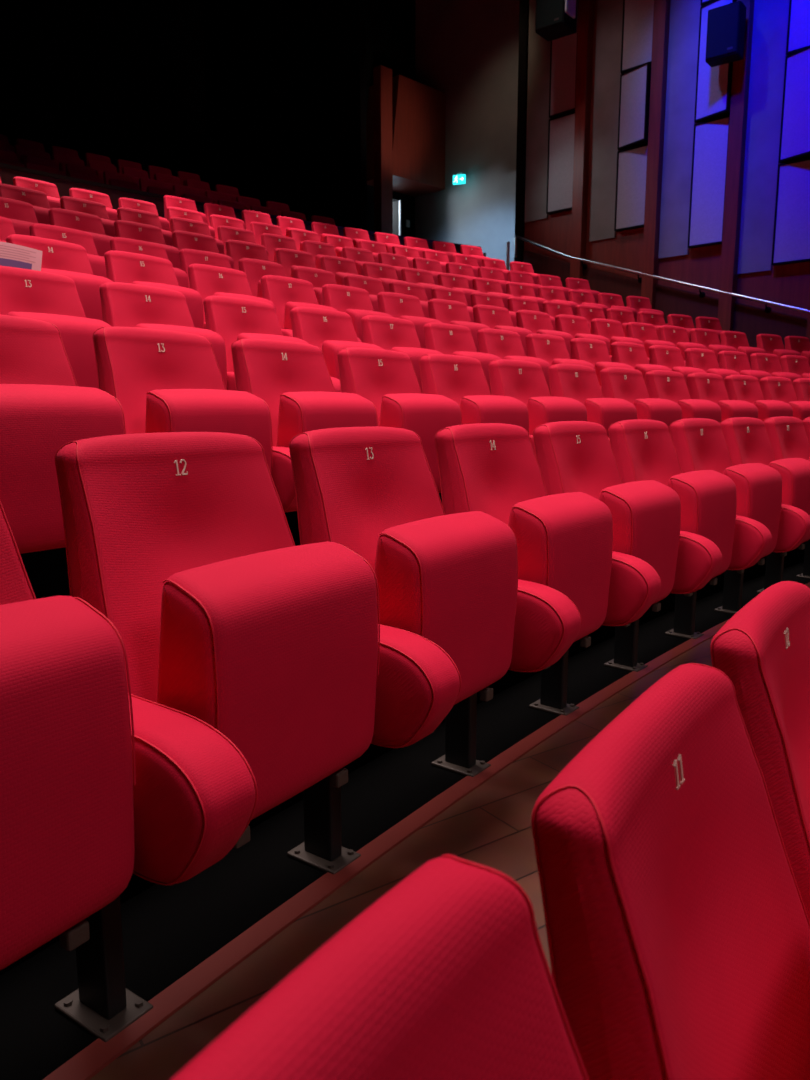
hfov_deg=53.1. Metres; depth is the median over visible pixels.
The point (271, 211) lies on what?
seat
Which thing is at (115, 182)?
seat
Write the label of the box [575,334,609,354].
armrest
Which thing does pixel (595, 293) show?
seat cushion
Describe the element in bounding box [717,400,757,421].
armrest
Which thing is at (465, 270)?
seat
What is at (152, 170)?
seat
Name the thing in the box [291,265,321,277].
seat cushion
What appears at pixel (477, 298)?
seat
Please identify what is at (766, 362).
seat
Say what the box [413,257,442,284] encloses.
seat
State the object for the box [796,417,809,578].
seat
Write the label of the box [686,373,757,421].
seat
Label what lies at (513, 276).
seat
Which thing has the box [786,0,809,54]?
acoustic panel
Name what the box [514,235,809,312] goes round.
handrail
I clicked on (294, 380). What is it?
seat
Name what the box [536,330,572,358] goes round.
armrest
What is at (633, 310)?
seat cushion
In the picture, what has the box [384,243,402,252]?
seat cushion
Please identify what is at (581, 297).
seat
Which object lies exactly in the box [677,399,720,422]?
armrest
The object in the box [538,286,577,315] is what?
seat
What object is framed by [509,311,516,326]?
armrest
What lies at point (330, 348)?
armrest
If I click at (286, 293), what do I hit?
seat
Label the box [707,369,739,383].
seat cushion
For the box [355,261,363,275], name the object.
armrest
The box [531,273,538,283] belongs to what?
armrest
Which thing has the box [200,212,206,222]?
seat cushion
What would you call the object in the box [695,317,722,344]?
seat
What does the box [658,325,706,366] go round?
seat
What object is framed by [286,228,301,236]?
armrest
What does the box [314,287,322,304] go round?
armrest
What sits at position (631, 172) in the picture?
acoustic panel
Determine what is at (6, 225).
seat
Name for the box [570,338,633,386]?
seat
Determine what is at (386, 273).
seat
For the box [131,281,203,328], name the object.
armrest
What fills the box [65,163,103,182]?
seat
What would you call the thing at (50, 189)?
seat
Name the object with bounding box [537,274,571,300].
seat
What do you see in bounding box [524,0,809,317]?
wall
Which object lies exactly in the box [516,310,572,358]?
seat
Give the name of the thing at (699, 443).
seat
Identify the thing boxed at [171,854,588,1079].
seat
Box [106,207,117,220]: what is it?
seat cushion
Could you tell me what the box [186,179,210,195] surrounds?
seat
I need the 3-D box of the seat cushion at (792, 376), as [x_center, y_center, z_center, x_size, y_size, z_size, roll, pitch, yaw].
[3.745,-1.441,7.998,0.409,0.422,0.168,-6,12,-35]
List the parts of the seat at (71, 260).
backrest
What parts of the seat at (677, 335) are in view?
backrest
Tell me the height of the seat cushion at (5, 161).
0.422 m
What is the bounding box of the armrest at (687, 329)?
[685,328,693,342]
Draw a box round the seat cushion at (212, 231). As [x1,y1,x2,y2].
[209,226,214,237]
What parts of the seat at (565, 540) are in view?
foot plate, backrest, armrest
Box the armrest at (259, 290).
[257,280,262,297]
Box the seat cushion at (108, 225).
[101,218,114,236]
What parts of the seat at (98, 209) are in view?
backrest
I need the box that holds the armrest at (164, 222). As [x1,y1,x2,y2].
[159,217,169,230]
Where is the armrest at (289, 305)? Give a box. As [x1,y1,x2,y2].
[284,302,337,329]
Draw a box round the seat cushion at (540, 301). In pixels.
[521,296,546,311]
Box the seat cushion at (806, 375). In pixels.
[801,373,809,377]
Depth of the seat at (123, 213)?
7.77 m
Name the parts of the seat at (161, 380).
backrest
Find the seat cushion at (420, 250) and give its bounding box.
[414,247,431,257]
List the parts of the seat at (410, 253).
backrest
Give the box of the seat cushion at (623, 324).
[622,323,626,336]
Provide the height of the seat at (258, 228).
0.903 m
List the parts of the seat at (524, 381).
backrest, armrest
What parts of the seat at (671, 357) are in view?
backrest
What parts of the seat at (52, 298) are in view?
backrest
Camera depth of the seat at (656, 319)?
10.04 m
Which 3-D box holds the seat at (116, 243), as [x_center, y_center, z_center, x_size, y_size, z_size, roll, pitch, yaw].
[-1.785,-1.670,5.695,0.465,0.903,0.568,8,12,41]
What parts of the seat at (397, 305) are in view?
backrest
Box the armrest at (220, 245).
[215,239,223,253]
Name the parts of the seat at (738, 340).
backrest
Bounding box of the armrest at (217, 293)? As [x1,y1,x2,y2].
[213,292,275,311]
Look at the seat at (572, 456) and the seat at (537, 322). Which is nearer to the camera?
the seat at (572, 456)
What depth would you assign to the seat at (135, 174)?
13.19 m
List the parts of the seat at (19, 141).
backrest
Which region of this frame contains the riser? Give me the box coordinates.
[0,542,804,975]
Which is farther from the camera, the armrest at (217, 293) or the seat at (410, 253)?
the seat at (410, 253)
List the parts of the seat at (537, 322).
backrest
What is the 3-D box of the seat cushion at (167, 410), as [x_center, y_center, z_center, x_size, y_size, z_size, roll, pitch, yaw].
[-0.604,-0.256,2.523,0.168,0.422,0.409,7,12,36]
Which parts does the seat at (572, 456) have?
foot plate, backrest, armrest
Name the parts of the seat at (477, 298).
backrest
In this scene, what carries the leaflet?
on the seat at (71, 260)
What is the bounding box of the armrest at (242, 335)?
[237,333,308,343]
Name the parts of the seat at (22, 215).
backrest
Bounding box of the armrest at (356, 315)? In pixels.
[345,309,391,342]
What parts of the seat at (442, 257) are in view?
backrest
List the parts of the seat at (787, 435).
backrest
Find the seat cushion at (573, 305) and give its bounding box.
[552,300,577,315]
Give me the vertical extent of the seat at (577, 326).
0.911 m
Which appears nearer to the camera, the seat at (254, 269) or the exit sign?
the seat at (254, 269)
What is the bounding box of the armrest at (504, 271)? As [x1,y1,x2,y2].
[501,269,508,280]
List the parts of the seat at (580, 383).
backrest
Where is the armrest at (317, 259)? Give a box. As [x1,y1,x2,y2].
[315,255,322,268]
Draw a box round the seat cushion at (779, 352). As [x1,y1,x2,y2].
[773,349,800,364]
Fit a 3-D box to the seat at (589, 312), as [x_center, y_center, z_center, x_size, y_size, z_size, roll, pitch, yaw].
[2.232,-2.261,9.339,0.568,0.903,0.465,-7,11,-36]
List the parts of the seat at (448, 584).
foot plate, backrest, armrest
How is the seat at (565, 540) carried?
on the floor at (168, 931)
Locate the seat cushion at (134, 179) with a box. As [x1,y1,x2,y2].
[131,176,138,184]
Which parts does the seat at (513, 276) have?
backrest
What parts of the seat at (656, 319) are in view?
backrest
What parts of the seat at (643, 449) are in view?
foot plate, backrest, armrest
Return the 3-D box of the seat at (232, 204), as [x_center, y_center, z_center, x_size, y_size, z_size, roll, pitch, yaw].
[-2.546,-4.654,12.149,0.568,0.903,0.465,-8,12,-39]
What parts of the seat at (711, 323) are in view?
backrest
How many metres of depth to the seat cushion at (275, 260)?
8.69 m
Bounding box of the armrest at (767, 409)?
[754,400,792,420]
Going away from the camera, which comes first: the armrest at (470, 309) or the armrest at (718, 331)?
the armrest at (470, 309)
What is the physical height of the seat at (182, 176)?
0.903 m
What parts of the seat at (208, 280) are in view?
backrest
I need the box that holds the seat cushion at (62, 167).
[59,162,66,175]
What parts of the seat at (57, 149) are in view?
backrest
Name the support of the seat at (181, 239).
on the floor
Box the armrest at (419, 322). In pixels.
[400,316,441,348]
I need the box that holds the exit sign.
[453,173,465,184]
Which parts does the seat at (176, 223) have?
backrest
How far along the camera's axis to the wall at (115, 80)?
15.34 m
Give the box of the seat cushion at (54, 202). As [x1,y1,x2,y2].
[47,196,60,208]
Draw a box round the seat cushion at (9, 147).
[6,144,14,151]
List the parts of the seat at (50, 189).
backrest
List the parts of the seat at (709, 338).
backrest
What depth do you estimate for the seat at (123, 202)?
8.75 m
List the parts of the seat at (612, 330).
backrest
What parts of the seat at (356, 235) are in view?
backrest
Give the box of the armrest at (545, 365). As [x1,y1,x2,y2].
[504,356,549,390]
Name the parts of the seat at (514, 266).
backrest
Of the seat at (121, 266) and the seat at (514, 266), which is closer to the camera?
the seat at (121, 266)
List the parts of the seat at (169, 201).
backrest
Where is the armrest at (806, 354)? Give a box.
[801,351,809,365]
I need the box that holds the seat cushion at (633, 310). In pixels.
[611,306,636,321]
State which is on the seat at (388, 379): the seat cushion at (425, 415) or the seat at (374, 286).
the seat cushion at (425, 415)
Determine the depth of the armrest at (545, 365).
5.55 m
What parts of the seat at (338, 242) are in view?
backrest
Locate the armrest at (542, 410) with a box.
[527,396,586,434]
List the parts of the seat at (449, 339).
backrest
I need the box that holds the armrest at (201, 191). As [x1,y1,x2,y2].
[197,188,206,195]
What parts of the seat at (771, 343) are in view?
backrest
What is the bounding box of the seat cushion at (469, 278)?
[462,275,477,289]
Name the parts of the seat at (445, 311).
backrest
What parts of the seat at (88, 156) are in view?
backrest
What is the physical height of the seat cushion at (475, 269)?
0.422 m
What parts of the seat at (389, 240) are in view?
backrest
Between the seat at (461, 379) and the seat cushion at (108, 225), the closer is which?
the seat at (461, 379)
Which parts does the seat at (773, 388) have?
backrest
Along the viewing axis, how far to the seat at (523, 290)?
10.02 m
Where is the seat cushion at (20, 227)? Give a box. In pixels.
[8,218,33,235]
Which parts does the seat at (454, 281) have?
backrest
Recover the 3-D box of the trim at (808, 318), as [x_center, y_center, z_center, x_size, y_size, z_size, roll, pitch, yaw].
[5.565,-5.460,10.554,0.160,10.600,0.190,-9,13,-44]
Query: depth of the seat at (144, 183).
12.39 m
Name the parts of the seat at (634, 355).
backrest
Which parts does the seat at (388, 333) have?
backrest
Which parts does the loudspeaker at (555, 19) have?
panel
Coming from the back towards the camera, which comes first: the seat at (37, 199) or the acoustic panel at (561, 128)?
the acoustic panel at (561, 128)
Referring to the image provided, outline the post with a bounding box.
[506,241,509,269]
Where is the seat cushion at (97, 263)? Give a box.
[87,254,106,277]
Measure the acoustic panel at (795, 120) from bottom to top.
1.330 m
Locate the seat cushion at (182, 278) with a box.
[173,268,188,287]
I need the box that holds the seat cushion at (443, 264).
[440,262,445,272]
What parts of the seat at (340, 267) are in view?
backrest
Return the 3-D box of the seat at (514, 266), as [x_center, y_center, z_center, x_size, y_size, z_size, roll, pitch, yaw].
[1.902,-3.830,12.460,0.657,0.903,0.465,-6,11,-32]
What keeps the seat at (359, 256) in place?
on the floor
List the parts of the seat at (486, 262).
backrest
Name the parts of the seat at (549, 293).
backrest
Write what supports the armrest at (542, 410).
on the seat at (524, 381)
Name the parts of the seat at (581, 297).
backrest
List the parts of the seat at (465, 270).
backrest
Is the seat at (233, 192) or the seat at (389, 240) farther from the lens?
the seat at (233, 192)
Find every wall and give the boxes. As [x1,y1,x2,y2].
[0,0,208,182]
[0,167,459,252]
[203,0,366,229]
[322,0,414,236]
[366,75,445,196]
[373,65,392,233]
[415,0,519,270]
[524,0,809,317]
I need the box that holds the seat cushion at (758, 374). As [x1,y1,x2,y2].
[740,370,771,383]
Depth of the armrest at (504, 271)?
12.02 m
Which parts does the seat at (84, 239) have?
backrest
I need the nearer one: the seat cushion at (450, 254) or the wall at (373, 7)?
the seat cushion at (450, 254)
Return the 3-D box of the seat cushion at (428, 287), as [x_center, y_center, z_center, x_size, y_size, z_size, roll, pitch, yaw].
[0.294,-2.611,8.952,0.409,0.422,0.168,-8,11,-40]
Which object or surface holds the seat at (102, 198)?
on the floor
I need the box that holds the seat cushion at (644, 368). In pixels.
[635,364,671,383]
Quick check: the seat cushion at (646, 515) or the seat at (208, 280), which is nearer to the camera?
the seat cushion at (646, 515)
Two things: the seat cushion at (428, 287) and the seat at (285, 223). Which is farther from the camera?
the seat at (285, 223)
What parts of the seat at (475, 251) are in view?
backrest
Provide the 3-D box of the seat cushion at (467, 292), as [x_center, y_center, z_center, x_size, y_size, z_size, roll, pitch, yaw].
[0.708,-2.667,9.292,0.409,0.422,0.168,-7,11,-38]
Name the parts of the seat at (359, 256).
backrest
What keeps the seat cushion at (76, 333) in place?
on the seat at (52, 298)
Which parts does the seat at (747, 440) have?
foot plate, backrest, armrest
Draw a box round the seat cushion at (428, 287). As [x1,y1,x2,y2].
[417,283,445,300]
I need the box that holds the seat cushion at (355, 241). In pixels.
[352,238,369,247]
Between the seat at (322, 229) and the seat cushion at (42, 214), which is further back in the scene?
the seat at (322, 229)
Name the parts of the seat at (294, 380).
backrest, armrest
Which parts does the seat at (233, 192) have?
backrest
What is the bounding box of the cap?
[0,163,480,247]
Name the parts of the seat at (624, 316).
backrest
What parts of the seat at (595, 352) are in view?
backrest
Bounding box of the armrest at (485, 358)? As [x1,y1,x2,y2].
[453,351,500,392]
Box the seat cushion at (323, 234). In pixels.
[320,233,337,242]
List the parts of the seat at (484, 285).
backrest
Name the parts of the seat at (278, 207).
backrest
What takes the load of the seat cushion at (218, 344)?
on the seat at (123, 304)
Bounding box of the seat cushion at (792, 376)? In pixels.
[771,372,801,383]
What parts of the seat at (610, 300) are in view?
backrest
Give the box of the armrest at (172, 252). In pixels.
[152,242,179,268]
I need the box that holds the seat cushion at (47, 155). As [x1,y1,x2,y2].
[44,152,50,158]
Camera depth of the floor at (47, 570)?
2.51 m
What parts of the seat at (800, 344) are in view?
backrest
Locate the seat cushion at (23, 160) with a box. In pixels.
[21,155,25,165]
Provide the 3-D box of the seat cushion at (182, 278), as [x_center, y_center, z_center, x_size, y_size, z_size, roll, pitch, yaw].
[-1.721,-1.715,5.690,0.168,0.422,0.409,9,13,40]
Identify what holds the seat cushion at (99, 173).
on the seat at (100, 167)
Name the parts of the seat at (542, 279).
backrest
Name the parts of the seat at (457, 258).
backrest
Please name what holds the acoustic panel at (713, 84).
attached to the wall at (788, 284)
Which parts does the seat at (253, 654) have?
foot plate, backrest, armrest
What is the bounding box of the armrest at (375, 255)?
[372,252,378,262]
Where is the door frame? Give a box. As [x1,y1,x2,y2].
[398,200,401,235]
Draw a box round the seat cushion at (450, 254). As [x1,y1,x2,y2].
[442,251,459,261]
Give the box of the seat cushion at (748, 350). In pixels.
[737,347,765,365]
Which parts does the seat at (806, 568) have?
foot plate, backrest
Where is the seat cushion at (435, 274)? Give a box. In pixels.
[430,271,441,284]
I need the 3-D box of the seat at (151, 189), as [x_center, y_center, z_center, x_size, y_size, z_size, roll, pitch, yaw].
[-3.370,-4.539,11.439,0.568,0.903,0.465,-8,12,-41]
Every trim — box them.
[43,582,809,1079]
[514,0,528,261]
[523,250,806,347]
[570,0,593,278]
[641,0,670,309]
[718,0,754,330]
[806,292,809,340]
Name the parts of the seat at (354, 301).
backrest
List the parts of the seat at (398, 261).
backrest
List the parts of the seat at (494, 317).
backrest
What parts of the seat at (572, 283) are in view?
backrest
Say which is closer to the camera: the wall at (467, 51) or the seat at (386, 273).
the seat at (386, 273)
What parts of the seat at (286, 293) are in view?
armrest, backrest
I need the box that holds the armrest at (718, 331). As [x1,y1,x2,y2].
[715,330,722,344]
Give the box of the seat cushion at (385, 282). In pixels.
[378,278,405,291]
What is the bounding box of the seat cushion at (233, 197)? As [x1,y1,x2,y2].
[226,193,238,201]
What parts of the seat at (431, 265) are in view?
backrest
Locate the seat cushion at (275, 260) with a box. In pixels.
[274,248,277,262]
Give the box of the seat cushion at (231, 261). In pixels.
[207,251,233,268]
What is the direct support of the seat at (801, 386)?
on the riser
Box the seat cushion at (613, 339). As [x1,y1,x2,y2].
[610,337,643,355]
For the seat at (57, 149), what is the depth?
13.38 m
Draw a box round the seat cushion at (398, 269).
[394,266,405,280]
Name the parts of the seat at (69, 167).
backrest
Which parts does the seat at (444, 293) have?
backrest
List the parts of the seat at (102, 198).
backrest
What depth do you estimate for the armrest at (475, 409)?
3.65 m
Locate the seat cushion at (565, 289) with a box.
[550,286,571,300]
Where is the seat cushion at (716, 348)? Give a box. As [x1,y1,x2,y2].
[708,345,736,362]
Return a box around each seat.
[0,184,50,224]
[0,197,37,235]
[0,216,15,241]
[0,266,111,388]
[0,315,125,553]
[0,500,135,969]
[6,234,112,320]
[13,177,60,208]
[16,138,50,158]
[29,223,106,277]
[48,208,112,256]
[51,146,84,165]
[52,152,80,175]
[54,432,379,1041]
[60,196,114,236]
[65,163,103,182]
[69,188,117,220]
[85,153,116,171]
[88,160,115,181]
[93,327,272,472]
[99,282,226,389]
[103,171,131,183]
[104,250,203,328]
[109,179,139,190]
[110,237,188,287]
[114,220,179,268]
[117,159,141,172]
[117,207,172,245]
[118,197,169,230]
[122,167,148,184]
[139,178,166,191]
[147,186,175,195]
[148,165,171,179]
[154,173,179,189]
[163,195,206,222]
[167,207,214,237]
[170,217,223,253]
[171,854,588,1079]
[172,230,233,268]
[173,184,199,197]
[177,171,200,185]
[179,249,250,288]
[183,193,210,202]
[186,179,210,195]
[188,264,275,328]
[203,296,308,390]
[204,203,244,228]
[205,190,230,203]
[209,214,254,238]
[215,184,239,201]
[217,199,243,209]
[217,226,267,254]
[226,240,274,269]
[231,339,377,512]
[236,196,260,209]
[238,258,285,297]
[241,210,271,230]
[250,205,275,214]
[250,222,282,244]
[261,233,296,262]
[261,275,337,336]
[266,201,289,215]
[276,216,305,236]
[276,248,321,277]
[281,210,305,219]
[287,426,517,873]
[289,228,319,250]
[290,307,382,391]
[293,267,336,304]
[302,240,336,268]
[311,215,334,224]
[311,222,338,242]
[320,255,361,285]
[322,284,391,342]
[324,234,353,257]
[337,347,461,499]
[342,247,374,275]
[343,227,369,247]
[344,275,384,311]
[359,240,386,262]
[361,315,442,393]
[363,262,405,291]
[374,232,402,252]
[377,292,441,348]
[378,252,408,280]
[389,281,428,317]
[392,245,419,267]
[401,268,445,300]
[404,237,431,257]
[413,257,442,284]
[419,354,528,496]
[423,250,448,272]
[424,322,500,392]
[428,299,490,351]
[431,287,473,321]
[431,423,612,776]
[432,241,459,261]
[438,273,479,306]
[446,262,477,289]
[453,254,478,276]
[460,245,488,266]
[471,292,516,326]
[472,278,513,308]
[473,305,532,355]
[477,328,549,390]
[478,267,509,293]
[482,258,508,280]
[488,359,586,452]
[506,282,546,311]
[507,271,541,296]
[507,297,555,330]
[510,261,538,283]
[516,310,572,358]
[526,333,594,393]
[529,421,680,715]
[531,663,809,1079]
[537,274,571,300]
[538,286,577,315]
[543,301,588,325]
[548,364,636,441]
[555,314,609,354]
[565,278,599,303]
[568,290,607,318]
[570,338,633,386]
[576,305,605,333]
[591,318,643,361]
[598,293,636,321]
[600,367,681,431]
[604,419,736,671]
[606,308,634,336]
[611,342,671,383]
[626,296,667,324]
[626,322,675,363]
[638,311,665,338]
[645,370,721,422]
[649,345,705,384]
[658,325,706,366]
[665,418,781,638]
[667,314,694,342]
[684,348,739,383]
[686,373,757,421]
[690,328,736,364]
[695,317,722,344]
[710,581,809,921]
[714,417,809,613]
[718,351,771,383]
[720,331,765,365]
[724,375,792,420]
[750,353,801,383]
[756,334,800,364]
[757,416,809,592]
[760,376,809,419]
[780,355,809,377]
[784,336,809,365]
[793,378,809,400]
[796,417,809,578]
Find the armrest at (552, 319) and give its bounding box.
[550,316,555,330]
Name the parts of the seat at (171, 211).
backrest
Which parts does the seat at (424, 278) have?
backrest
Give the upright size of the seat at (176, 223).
0.903 m
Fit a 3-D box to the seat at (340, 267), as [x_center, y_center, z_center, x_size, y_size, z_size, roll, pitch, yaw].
[-0.592,-2.448,8.259,0.568,0.903,0.465,-8,12,-42]
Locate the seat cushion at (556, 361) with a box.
[552,359,594,368]
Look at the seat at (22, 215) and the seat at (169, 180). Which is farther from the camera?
the seat at (169, 180)
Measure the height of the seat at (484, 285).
0.903 m
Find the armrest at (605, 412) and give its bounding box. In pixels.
[584,398,636,437]
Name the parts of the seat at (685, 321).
backrest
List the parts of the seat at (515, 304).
backrest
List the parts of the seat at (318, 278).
backrest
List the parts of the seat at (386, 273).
backrest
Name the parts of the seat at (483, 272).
backrest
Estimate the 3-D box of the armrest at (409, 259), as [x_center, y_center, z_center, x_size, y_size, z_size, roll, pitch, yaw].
[0.153,-3.673,11.180,0.409,0.422,0.168,-7,11,-37]
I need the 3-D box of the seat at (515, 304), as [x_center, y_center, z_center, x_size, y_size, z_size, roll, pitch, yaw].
[1.364,-2.154,8.680,0.568,0.903,0.465,-7,12,-38]
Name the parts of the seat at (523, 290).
backrest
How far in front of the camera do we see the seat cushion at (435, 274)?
10.10 m
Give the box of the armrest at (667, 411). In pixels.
[633,398,681,431]
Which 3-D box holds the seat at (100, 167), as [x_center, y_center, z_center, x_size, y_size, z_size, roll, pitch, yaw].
[-4.722,-5.535,12.771,0.568,0.903,0.465,-8,12,-41]
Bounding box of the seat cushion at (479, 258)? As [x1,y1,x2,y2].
[470,255,488,266]
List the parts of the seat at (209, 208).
backrest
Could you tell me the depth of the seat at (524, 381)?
4.15 m
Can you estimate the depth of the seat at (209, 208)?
10.51 m
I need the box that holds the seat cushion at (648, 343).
[644,340,675,357]
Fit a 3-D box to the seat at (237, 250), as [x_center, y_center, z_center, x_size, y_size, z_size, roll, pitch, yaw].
[-1.384,-2.326,7.506,0.465,0.903,0.568,9,13,44]
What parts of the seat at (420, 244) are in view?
backrest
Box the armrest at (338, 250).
[335,247,342,257]
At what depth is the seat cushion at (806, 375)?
8.16 m
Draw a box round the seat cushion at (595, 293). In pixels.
[578,289,599,303]
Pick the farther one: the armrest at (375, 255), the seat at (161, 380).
the armrest at (375, 255)
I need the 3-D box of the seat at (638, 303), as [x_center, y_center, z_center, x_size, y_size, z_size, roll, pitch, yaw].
[3.356,-2.928,11.219,0.657,0.903,0.465,-6,11,-31]
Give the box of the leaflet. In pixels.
[0,242,42,270]
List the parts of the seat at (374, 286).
backrest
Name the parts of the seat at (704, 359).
backrest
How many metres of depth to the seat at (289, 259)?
7.94 m
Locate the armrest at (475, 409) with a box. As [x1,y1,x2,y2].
[460,395,527,431]
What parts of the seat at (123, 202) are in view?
backrest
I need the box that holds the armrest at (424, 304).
[420,301,428,317]
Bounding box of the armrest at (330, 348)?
[322,340,382,379]
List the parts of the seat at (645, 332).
backrest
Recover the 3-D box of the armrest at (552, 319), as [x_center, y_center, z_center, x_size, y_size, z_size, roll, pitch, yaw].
[1.430,-2.200,8.661,0.409,0.422,0.168,-7,12,-38]
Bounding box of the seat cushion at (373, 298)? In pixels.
[369,295,378,311]
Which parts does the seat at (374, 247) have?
backrest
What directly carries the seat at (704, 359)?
on the floor at (47, 570)
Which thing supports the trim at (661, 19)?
attached to the wall at (788, 284)
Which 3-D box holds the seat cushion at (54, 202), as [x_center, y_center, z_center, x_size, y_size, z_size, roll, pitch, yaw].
[-3.475,-3.141,7.917,0.168,0.422,0.409,8,12,42]
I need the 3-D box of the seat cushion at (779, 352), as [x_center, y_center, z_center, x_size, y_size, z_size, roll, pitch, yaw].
[4.496,-2.037,9.585,0.409,0.422,0.168,-6,11,-31]
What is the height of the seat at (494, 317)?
0.911 m
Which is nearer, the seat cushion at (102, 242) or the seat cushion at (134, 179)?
the seat cushion at (102, 242)
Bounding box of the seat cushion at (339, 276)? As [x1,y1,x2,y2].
[335,272,361,285]
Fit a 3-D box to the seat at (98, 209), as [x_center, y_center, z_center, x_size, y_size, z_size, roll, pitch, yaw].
[-2.832,-2.650,7.330,0.465,0.903,0.568,8,12,42]
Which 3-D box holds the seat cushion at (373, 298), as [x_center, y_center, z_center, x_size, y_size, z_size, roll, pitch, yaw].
[-0.210,-1.968,7.247,0.409,0.422,0.168,-9,13,-43]
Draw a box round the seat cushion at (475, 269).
[472,266,477,276]
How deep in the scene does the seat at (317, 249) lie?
9.27 m
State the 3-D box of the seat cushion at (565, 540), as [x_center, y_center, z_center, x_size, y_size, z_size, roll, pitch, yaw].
[0.424,0.088,2.240,0.168,0.422,0.409,7,11,37]
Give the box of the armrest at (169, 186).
[164,182,173,189]
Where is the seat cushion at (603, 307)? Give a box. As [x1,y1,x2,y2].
[581,303,607,318]
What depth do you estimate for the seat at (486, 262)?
12.21 m
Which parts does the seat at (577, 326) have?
backrest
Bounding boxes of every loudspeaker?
[535,0,576,41]
[705,1,745,66]
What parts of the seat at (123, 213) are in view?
backrest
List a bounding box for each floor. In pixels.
[0,562,809,1079]
[20,500,441,598]
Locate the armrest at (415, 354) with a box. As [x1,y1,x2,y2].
[391,347,442,393]
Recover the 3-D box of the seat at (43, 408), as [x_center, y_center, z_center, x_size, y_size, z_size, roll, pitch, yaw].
[-0.986,-0.135,2.092,0.465,0.911,0.586,6,11,35]
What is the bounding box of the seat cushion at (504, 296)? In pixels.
[487,292,513,308]
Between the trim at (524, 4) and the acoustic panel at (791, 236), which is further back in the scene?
the trim at (524, 4)
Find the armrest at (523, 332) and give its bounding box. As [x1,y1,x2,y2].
[494,325,532,355]
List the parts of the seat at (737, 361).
backrest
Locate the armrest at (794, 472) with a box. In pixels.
[768,458,809,542]
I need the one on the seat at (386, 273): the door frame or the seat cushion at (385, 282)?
the seat cushion at (385, 282)
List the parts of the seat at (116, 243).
backrest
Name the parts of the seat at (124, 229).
backrest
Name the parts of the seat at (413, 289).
backrest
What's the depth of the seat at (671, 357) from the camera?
7.06 m
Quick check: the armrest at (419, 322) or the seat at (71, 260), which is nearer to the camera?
the seat at (71, 260)
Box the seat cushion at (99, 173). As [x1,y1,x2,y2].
[95,170,103,181]
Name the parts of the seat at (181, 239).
backrest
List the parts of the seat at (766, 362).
backrest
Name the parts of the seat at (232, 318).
armrest, backrest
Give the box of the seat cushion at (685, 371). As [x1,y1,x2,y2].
[672,367,705,384]
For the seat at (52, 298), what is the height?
0.911 m
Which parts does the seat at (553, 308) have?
backrest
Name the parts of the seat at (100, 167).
backrest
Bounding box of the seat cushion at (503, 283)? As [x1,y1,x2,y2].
[493,279,509,293]
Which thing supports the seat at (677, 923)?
on the floor
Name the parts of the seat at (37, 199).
backrest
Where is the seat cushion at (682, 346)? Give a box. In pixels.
[676,342,706,360]
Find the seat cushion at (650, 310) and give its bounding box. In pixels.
[637,309,663,320]
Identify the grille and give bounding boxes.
[536,0,562,29]
[706,2,738,58]
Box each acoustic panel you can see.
[546,112,574,214]
[549,0,578,118]
[614,144,647,231]
[617,62,650,150]
[620,0,653,73]
[687,115,729,248]
[694,0,736,122]
[700,0,713,5]
[771,158,809,265]
[779,46,809,163]
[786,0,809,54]
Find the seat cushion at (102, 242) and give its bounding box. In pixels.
[85,231,112,256]
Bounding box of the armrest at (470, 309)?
[467,306,473,321]
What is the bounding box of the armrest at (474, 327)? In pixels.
[450,321,490,351]
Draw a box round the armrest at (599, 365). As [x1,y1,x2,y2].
[595,362,633,385]
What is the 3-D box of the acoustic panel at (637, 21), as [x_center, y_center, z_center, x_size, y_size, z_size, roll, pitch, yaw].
[3.549,-8.948,12.072,0.540,3.570,0.098,9,13,44]
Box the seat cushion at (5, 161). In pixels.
[0,158,24,167]
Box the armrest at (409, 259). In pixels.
[406,257,412,267]
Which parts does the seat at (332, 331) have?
backrest, armrest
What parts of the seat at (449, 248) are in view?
backrest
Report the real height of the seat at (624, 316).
0.903 m
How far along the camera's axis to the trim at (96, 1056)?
1.58 m
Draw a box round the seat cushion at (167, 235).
[161,229,172,245]
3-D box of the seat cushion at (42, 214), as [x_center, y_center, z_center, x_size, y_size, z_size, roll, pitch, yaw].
[-3.132,-2.632,6.921,0.168,0.422,0.409,8,12,41]
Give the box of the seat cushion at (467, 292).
[452,288,479,306]
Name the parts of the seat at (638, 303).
backrest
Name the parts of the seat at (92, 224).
backrest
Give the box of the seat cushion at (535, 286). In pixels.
[525,283,541,296]
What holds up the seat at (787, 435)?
on the floor at (168, 931)
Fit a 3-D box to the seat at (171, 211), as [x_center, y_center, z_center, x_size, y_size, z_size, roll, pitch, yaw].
[-2.398,-3.283,9.090,0.568,0.903,0.465,-9,13,-43]
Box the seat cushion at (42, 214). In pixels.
[33,206,49,224]
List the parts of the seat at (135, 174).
backrest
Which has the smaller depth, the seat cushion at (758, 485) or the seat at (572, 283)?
the seat cushion at (758, 485)
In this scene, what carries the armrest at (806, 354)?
on the seat at (800, 344)
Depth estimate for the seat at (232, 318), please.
3.99 m
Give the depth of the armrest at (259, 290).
6.32 m

